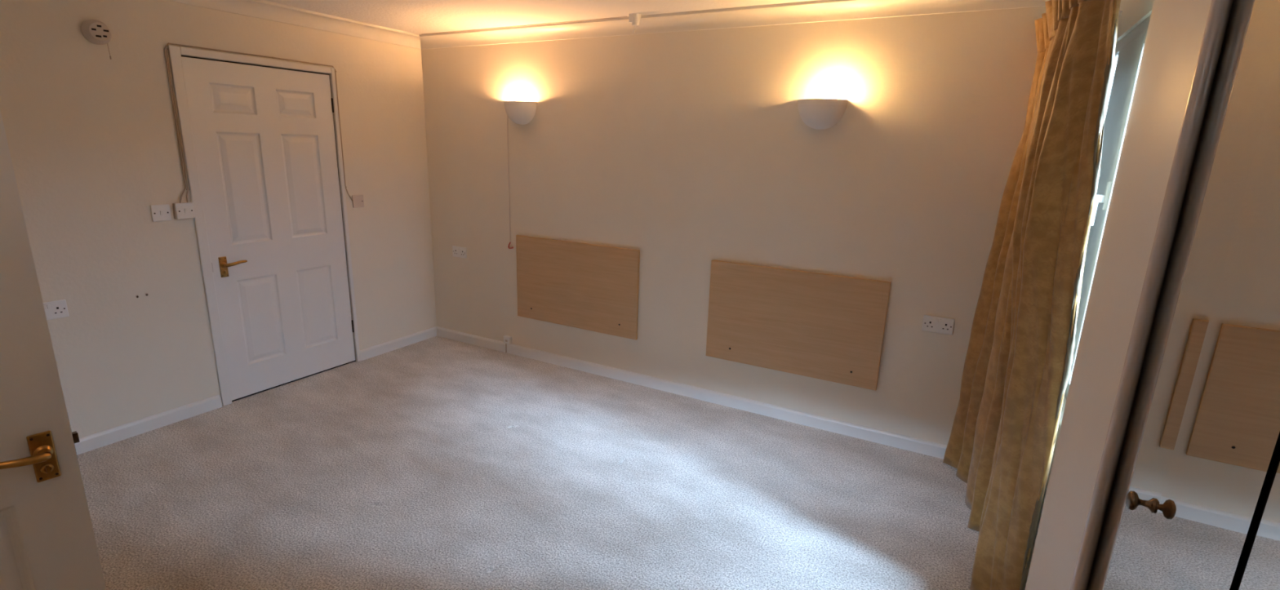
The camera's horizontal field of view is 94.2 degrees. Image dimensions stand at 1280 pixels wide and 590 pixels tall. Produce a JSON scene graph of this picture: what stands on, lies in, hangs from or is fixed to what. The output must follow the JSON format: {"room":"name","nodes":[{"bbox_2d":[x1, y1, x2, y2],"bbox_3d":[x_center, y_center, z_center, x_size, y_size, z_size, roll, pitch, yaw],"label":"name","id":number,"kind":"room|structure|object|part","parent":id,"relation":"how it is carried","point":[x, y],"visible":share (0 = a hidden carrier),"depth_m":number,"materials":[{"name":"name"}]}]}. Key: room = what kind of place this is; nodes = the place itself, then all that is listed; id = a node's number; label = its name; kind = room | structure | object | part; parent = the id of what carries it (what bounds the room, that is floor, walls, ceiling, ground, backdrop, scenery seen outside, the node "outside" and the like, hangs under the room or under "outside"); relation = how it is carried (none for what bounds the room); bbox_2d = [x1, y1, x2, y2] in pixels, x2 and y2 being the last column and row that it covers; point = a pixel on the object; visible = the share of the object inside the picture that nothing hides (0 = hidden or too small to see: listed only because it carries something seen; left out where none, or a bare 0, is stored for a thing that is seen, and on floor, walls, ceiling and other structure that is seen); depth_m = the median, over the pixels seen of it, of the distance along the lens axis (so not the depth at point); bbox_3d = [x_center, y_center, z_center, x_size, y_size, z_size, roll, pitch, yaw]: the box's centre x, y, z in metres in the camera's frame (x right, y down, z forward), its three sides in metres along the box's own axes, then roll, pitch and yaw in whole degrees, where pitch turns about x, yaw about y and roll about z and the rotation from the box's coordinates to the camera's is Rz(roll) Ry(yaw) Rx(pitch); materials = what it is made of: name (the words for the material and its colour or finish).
{"room":"bedroom","nodes":[
{"label":"bedroom","id":0,"kind":"room"},
{"bbox_2d":[0,0,436,438],"bbox_3d":[-2.641,-0.430,3.193,0.160,2.355,3.700,9,16,28],"label":"wall","id":1,"kind":"structure","parent":0,"point":[91,137],"depth_m":3.11,"materials":[{"name":"beige paint"}]},
{"bbox_2d":[43,299,69,320],"bbox_3d":[-2.818,0.077,2.829,0.014,0.086,0.146,9,16,28],"label":"socket","id":2,"kind":"object","parent":1,"relation":"attached to","point":[58,308],"visible":0.66,"depth_m":2.85,"materials":[{"name":"white plastic"}]},
{"bbox_2d":[80,19,111,59],"bbox_3d":[-2.580,-1.223,2.840,0.048,0.174,0.112,9,16,28],"label":"smoke detector","id":3,"kind":"object","parent":1,"relation":"attached to","point":[95,31],"visible":1,"depth_m":2.82,"materials":[{"name":"beige plastic"}]},
{"bbox_2d":[150,204,171,222],"bbox_3d":[-2.550,-0.437,3.169,0.018,0.086,0.086,9,16,28],"label":"light switch","id":4,"kind":"object","parent":1,"relation":"attached to","point":[158,212],"visible":1,"depth_m":3.17,"materials":[{"name":"white plastic"}]},
{"bbox_2d":[172,202,195,219],"bbox_3d":[-2.489,-0.460,3.250,0.045,0.086,0.086,9,16,28],"label":"light switch","id":5,"kind":"object","parent":1,"relation":"attached to","point":[182,211],"visible":1,"depth_m":3.24,"materials":[{"name":"beige plastic"}]},
{"bbox_2d":[74,327,436,455],"bbox_3d":[-2.601,0.669,3.417,0.016,0.077,3.684,9,16,28],"label":"baseboard","id":6,"kind":"structure","parent":1,"relation":"attached to","point":[87,443],"depth_m":3.35,"materials":[{"name":"white wood"}]},
{"bbox_2d":[167,44,359,406],"bbox_3d":[-2.264,-0.409,3.740,0.107,2.032,0.936,9,16,28],"label":"door","id":7,"kind":"structure","parent":1,"relation":"in","point":[259,141],"depth_m":3.67,"materials":[{"name":"white wood"}]},
{"bbox_3d":[-2.440,-0.164,3.486,0.007,0.120,0.042,9,16,28],"label":"handle","id":8,"kind":"part","parent":7,"relation":"part of","materials":[{"name":"gold metal"}]},
{"bbox_3d":[-2.391,-0.182,3.512,0.053,0.034,0.133,9,16,28],"label":"lever","id":9,"kind":"part","parent":7,"relation":"part of","materials":[{"name":"gold metal"}]},
{"bbox_2d":[164,42,352,203],"bbox_3d":[-2.238,-0.977,3.587,0.022,0.882,1.055,9,16,28],"label":"cable","id":10,"kind":"object","parent":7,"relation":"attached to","point":[166,49],"visible":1,"depth_m":3.23,"materials":[{"name":"beige plastic"}]},
{"bbox_2d":[166,0,422,49],"bbox_3d":[-2.499,-1.513,2.861,0.088,0.085,3.700,9,16,28],"label":"trim","id":11,"kind":"structure","parent":1,"relation":"attached to","point":[260,9],"depth_m":3.67,"materials":[{"name":"white"}]},
{"bbox_2d":[351,195,364,208],"bbox_3d":[-1.979,-0.658,4.178,0.010,0.086,0.086,9,16,28],"label":"outlet","id":12,"kind":"object","parent":1,"relation":"attached to","point":[357,200],"visible":1,"depth_m":4.17,"materials":[{"name":"beige plastic"}]},
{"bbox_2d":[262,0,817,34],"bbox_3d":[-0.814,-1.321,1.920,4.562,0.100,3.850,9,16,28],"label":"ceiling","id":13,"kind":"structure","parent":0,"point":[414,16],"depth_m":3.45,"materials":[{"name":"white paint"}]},
{"bbox_2d":[421,16,627,35],"bbox_3d":[-0.829,-1.768,3.914,1.720,0.010,0.010,9,16,28],"label":"cable trunking","id":14,"kind":"object","parent":13,"relation":"attached to","point":[623,16],"visible":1,"depth_m":3.85,"materials":[{"name":"beige plastic"}]},
{"bbox_2d":[628,13,640,32],"bbox_3d":[-0.025,-1.581,3.465,0.062,0.099,0.062,9,16,28],"label":"switch","id":15,"kind":"object","parent":13,"relation":"attached to","point":[634,19],"visible":1,"depth_m":3.44,"materials":[{"name":"white plastic"}]},
{"bbox_2d":[76,336,1031,589],"bbox_3d":[-0.873,0.993,2.521,4.562,0.013,3.800,9,16,28],"label":"floor","id":16,"kind":"structure","parent":0,"point":[436,463],"depth_m":2.79,"materials":[{"name":"beige carpet"}]},
{"bbox_2d":[1024,0,1279,589],"bbox_3d":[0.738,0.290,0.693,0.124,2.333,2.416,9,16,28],"label":"wardrobe","id":17,"kind":"object","parent":16,"relation":"on","point":[1165,474],"visible":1,"depth_m":1.01,"materials":[{"name":"white wood"}]},
{"bbox_3d":[0.854,0.354,1.014,0.038,0.033,0.033,9,16,28],"label":"knob","id":18,"kind":"part","parent":17,"relation":"part of","materials":[{"name":"gold metal"}]},
{"bbox_3d":[1.011,0.180,1.165,0.114,2.333,0.029,9,16,28],"label":"frame post","id":19,"kind":"part","parent":17,"relation":"part of","materials":[{"name":"beige wood"}]},
{"bbox_3d":[0.788,0.262,0.816,0.020,2.270,0.291,9,16,28],"label":"mirror door","id":20,"kind":"part","parent":17,"relation":"part of","materials":[{"name":"clear glass"}]},
{"bbox_3d":[0.641,0.322,0.558,0.018,2.270,0.284,9,16,28],"label":"mirror door","id":21,"kind":"part","parent":17,"relation":"part of","materials":[{"name":"clear glass"}]},
{"bbox_2d":[421,6,1046,444],"bbox_3d":[0.148,-0.495,3.795,4.382,2.355,0.050,9,16,28],"label":"wall","id":22,"kind":"structure","parent":0,"point":[686,150],"depth_m":3.47,"materials":[{"name":"beige paint"}]},
{"bbox_2d":[452,245,466,258],"bbox_3d":[-1.422,-0.338,4.686,0.146,0.086,0.014,9,16,28],"label":"double socket","id":23,"kind":"object","parent":22,"relation":"attached to","point":[457,251],"visible":1,"depth_m":4.68,"materials":[{"name":"white plastic"}]},
{"bbox_2d":[503,335,511,352],"bbox_3d":[-1.026,0.385,4.619,0.062,0.138,0.031,9,16,28],"label":"socket","id":24,"kind":"object","parent":22,"relation":"attached to","point":[507,340],"visible":1,"depth_m":4.60,"materials":[{"name":"white plastic"}]},
{"bbox_2d":[503,101,537,248],"bbox_3d":[-0.866,-0.821,4.202,0.277,1.039,0.109,9,16,28],"label":"wall light","id":25,"kind":"object","parent":22,"relation":"attached to","point":[521,113],"depth_m":4.06,"materials":[{"name":"white ceramic"}]},
{"bbox_3d":[-0.944,-0.845,4.295,0.048,1.034,0.015,9,16,28],"label":"pull cord","id":26,"kind":"part","parent":25,"relation":"part of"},
{"bbox_2d":[515,235,639,339],"bbox_3d":[-0.463,-0.068,4.199,1.028,0.613,0.021,9,16,28],"label":"headboard","id":27,"kind":"object","parent":22,"relation":"attached to","point":[592,287],"visible":1,"depth_m":4.17,"materials":[{"name":"brown wood"}]},
{"bbox_2d":[435,326,946,458],"bbox_3d":[0.124,0.601,4.025,4.200,0.077,0.016,9,16,28],"label":"baseboard","id":28,"kind":"structure","parent":22,"relation":"attached to","point":[868,433],"depth_m":3.81,"materials":[{"name":"white wood"}]},
{"bbox_2d":[419,0,1049,49],"bbox_3d":[0.173,-1.578,3.448,4.200,0.085,0.088,9,16,28],"label":"trim","id":29,"kind":"structure","parent":22,"relation":"attached to","point":[820,11],"depth_m":3.29,"materials":[{"name":"white"}]},
{"bbox_2d":[706,260,890,391],"bbox_3d":[0.881,0.159,3.489,1.026,0.618,0.021,9,16,28],"label":"headboard","id":30,"kind":"object","parent":22,"relation":"attached to","point":[829,327],"visible":1,"depth_m":3.46,"materials":[{"name":"brown wood"}]},
{"bbox_2d":[797,89,848,129],"bbox_3d":[0.946,-0.978,3.136,0.260,0.199,0.108,9,16,28],"label":"wall light","id":31,"kind":"object","parent":22,"relation":"attached to","point":[815,113],"visible":1,"depth_m":3.11,"materials":[{"name":"white ceramic"}]},
{"bbox_3d":[1.010,-1.038,3.108,0.066,0.066,0.066,9,16,28],"label":"bulb","id":32,"kind":"part","parent":31,"relation":"part of","materials":[{"name":"white glass"}]},
{"bbox_2d":[921,315,955,335],"bbox_3d":[1.558,0.157,3.110,0.146,0.086,0.014,9,16,28],"label":"double socket","id":33,"kind":"object","parent":22,"relation":"attached to","point":[930,323],"visible":1,"depth_m":3.11,"materials":[{"name":"white plastic"}]},
{"bbox_2d":[1031,0,1154,556],"bbox_3d":[1.096,0.199,1.137,0.062,2.355,3.840,9,16,28],"label":"wall","id":34,"kind":"structure","parent":0,"point":[1135,12],"depth_m":2.29,"materials":[{"name":"beige paint"}]},
{"bbox_2d":[942,0,1122,589],"bbox_3d":[1.547,-0.030,2.372,0.359,2.186,1.202,9,16,28],"label":"curtain","id":35,"kind":"object","parent":34,"relation":"hanging from","point":[1016,374],"visible":1,"depth_m":1.99,"materials":[{"name":"beige fabric"}]},
{"bbox_2d":[1058,14,1151,426],"bbox_3d":[1.561,-0.203,1.935,0.098,1.415,1.730,9,16,28],"label":"window","id":36,"kind":"structure","parent":34,"relation":"in","point":[1129,50],"depth_m":2.23,"materials":[{"name":"grey"}]},
{"bbox_3d":[1.521,0.470,2.114,0.046,0.020,1.728,9,16,28],"label":"sill","id":37,"kind":"part","parent":36,"relation":"part of","materials":[{"name":"white"}]},
{"bbox_3d":[1.667,-0.330,2.157,0.041,0.160,0.026,9,16,28],"label":"handle","id":38,"kind":"part","parent":36,"relation":"part of","materials":[{"name":"grey plastic"}]},
{"bbox_3d":[-1.715,0.253,0.575,4.320,2.355,0.140,9,16,28],"label":"wall","id":39,"kind":"structure","parent":0,"visible":0},
{"bbox_2d":[0,110,106,589],"bbox_3d":[-1.619,0.294,1.083,0.097,1.971,0.860,12,17,35],"label":"door","id":40,"kind":"structure","parent":39,"relation":"in","point":[47,540],"depth_m":1.39,"materials":[{"name":"white wood"}]},
{"bbox_3d":[-1.417,0.383,1.350,0.053,0.034,0.133,12,17,35],"label":"lever","id":41,"kind":"part","parent":40,"relation":"part of","materials":[{"name":"gold metal"}]},
{"bbox_3d":[-1.410,0.382,1.408,0.007,0.120,0.042,12,17,35],"label":"handle","id":42,"kind":"part","parent":40,"relation":"part of","materials":[{"name":"gold metal"}]}
]}

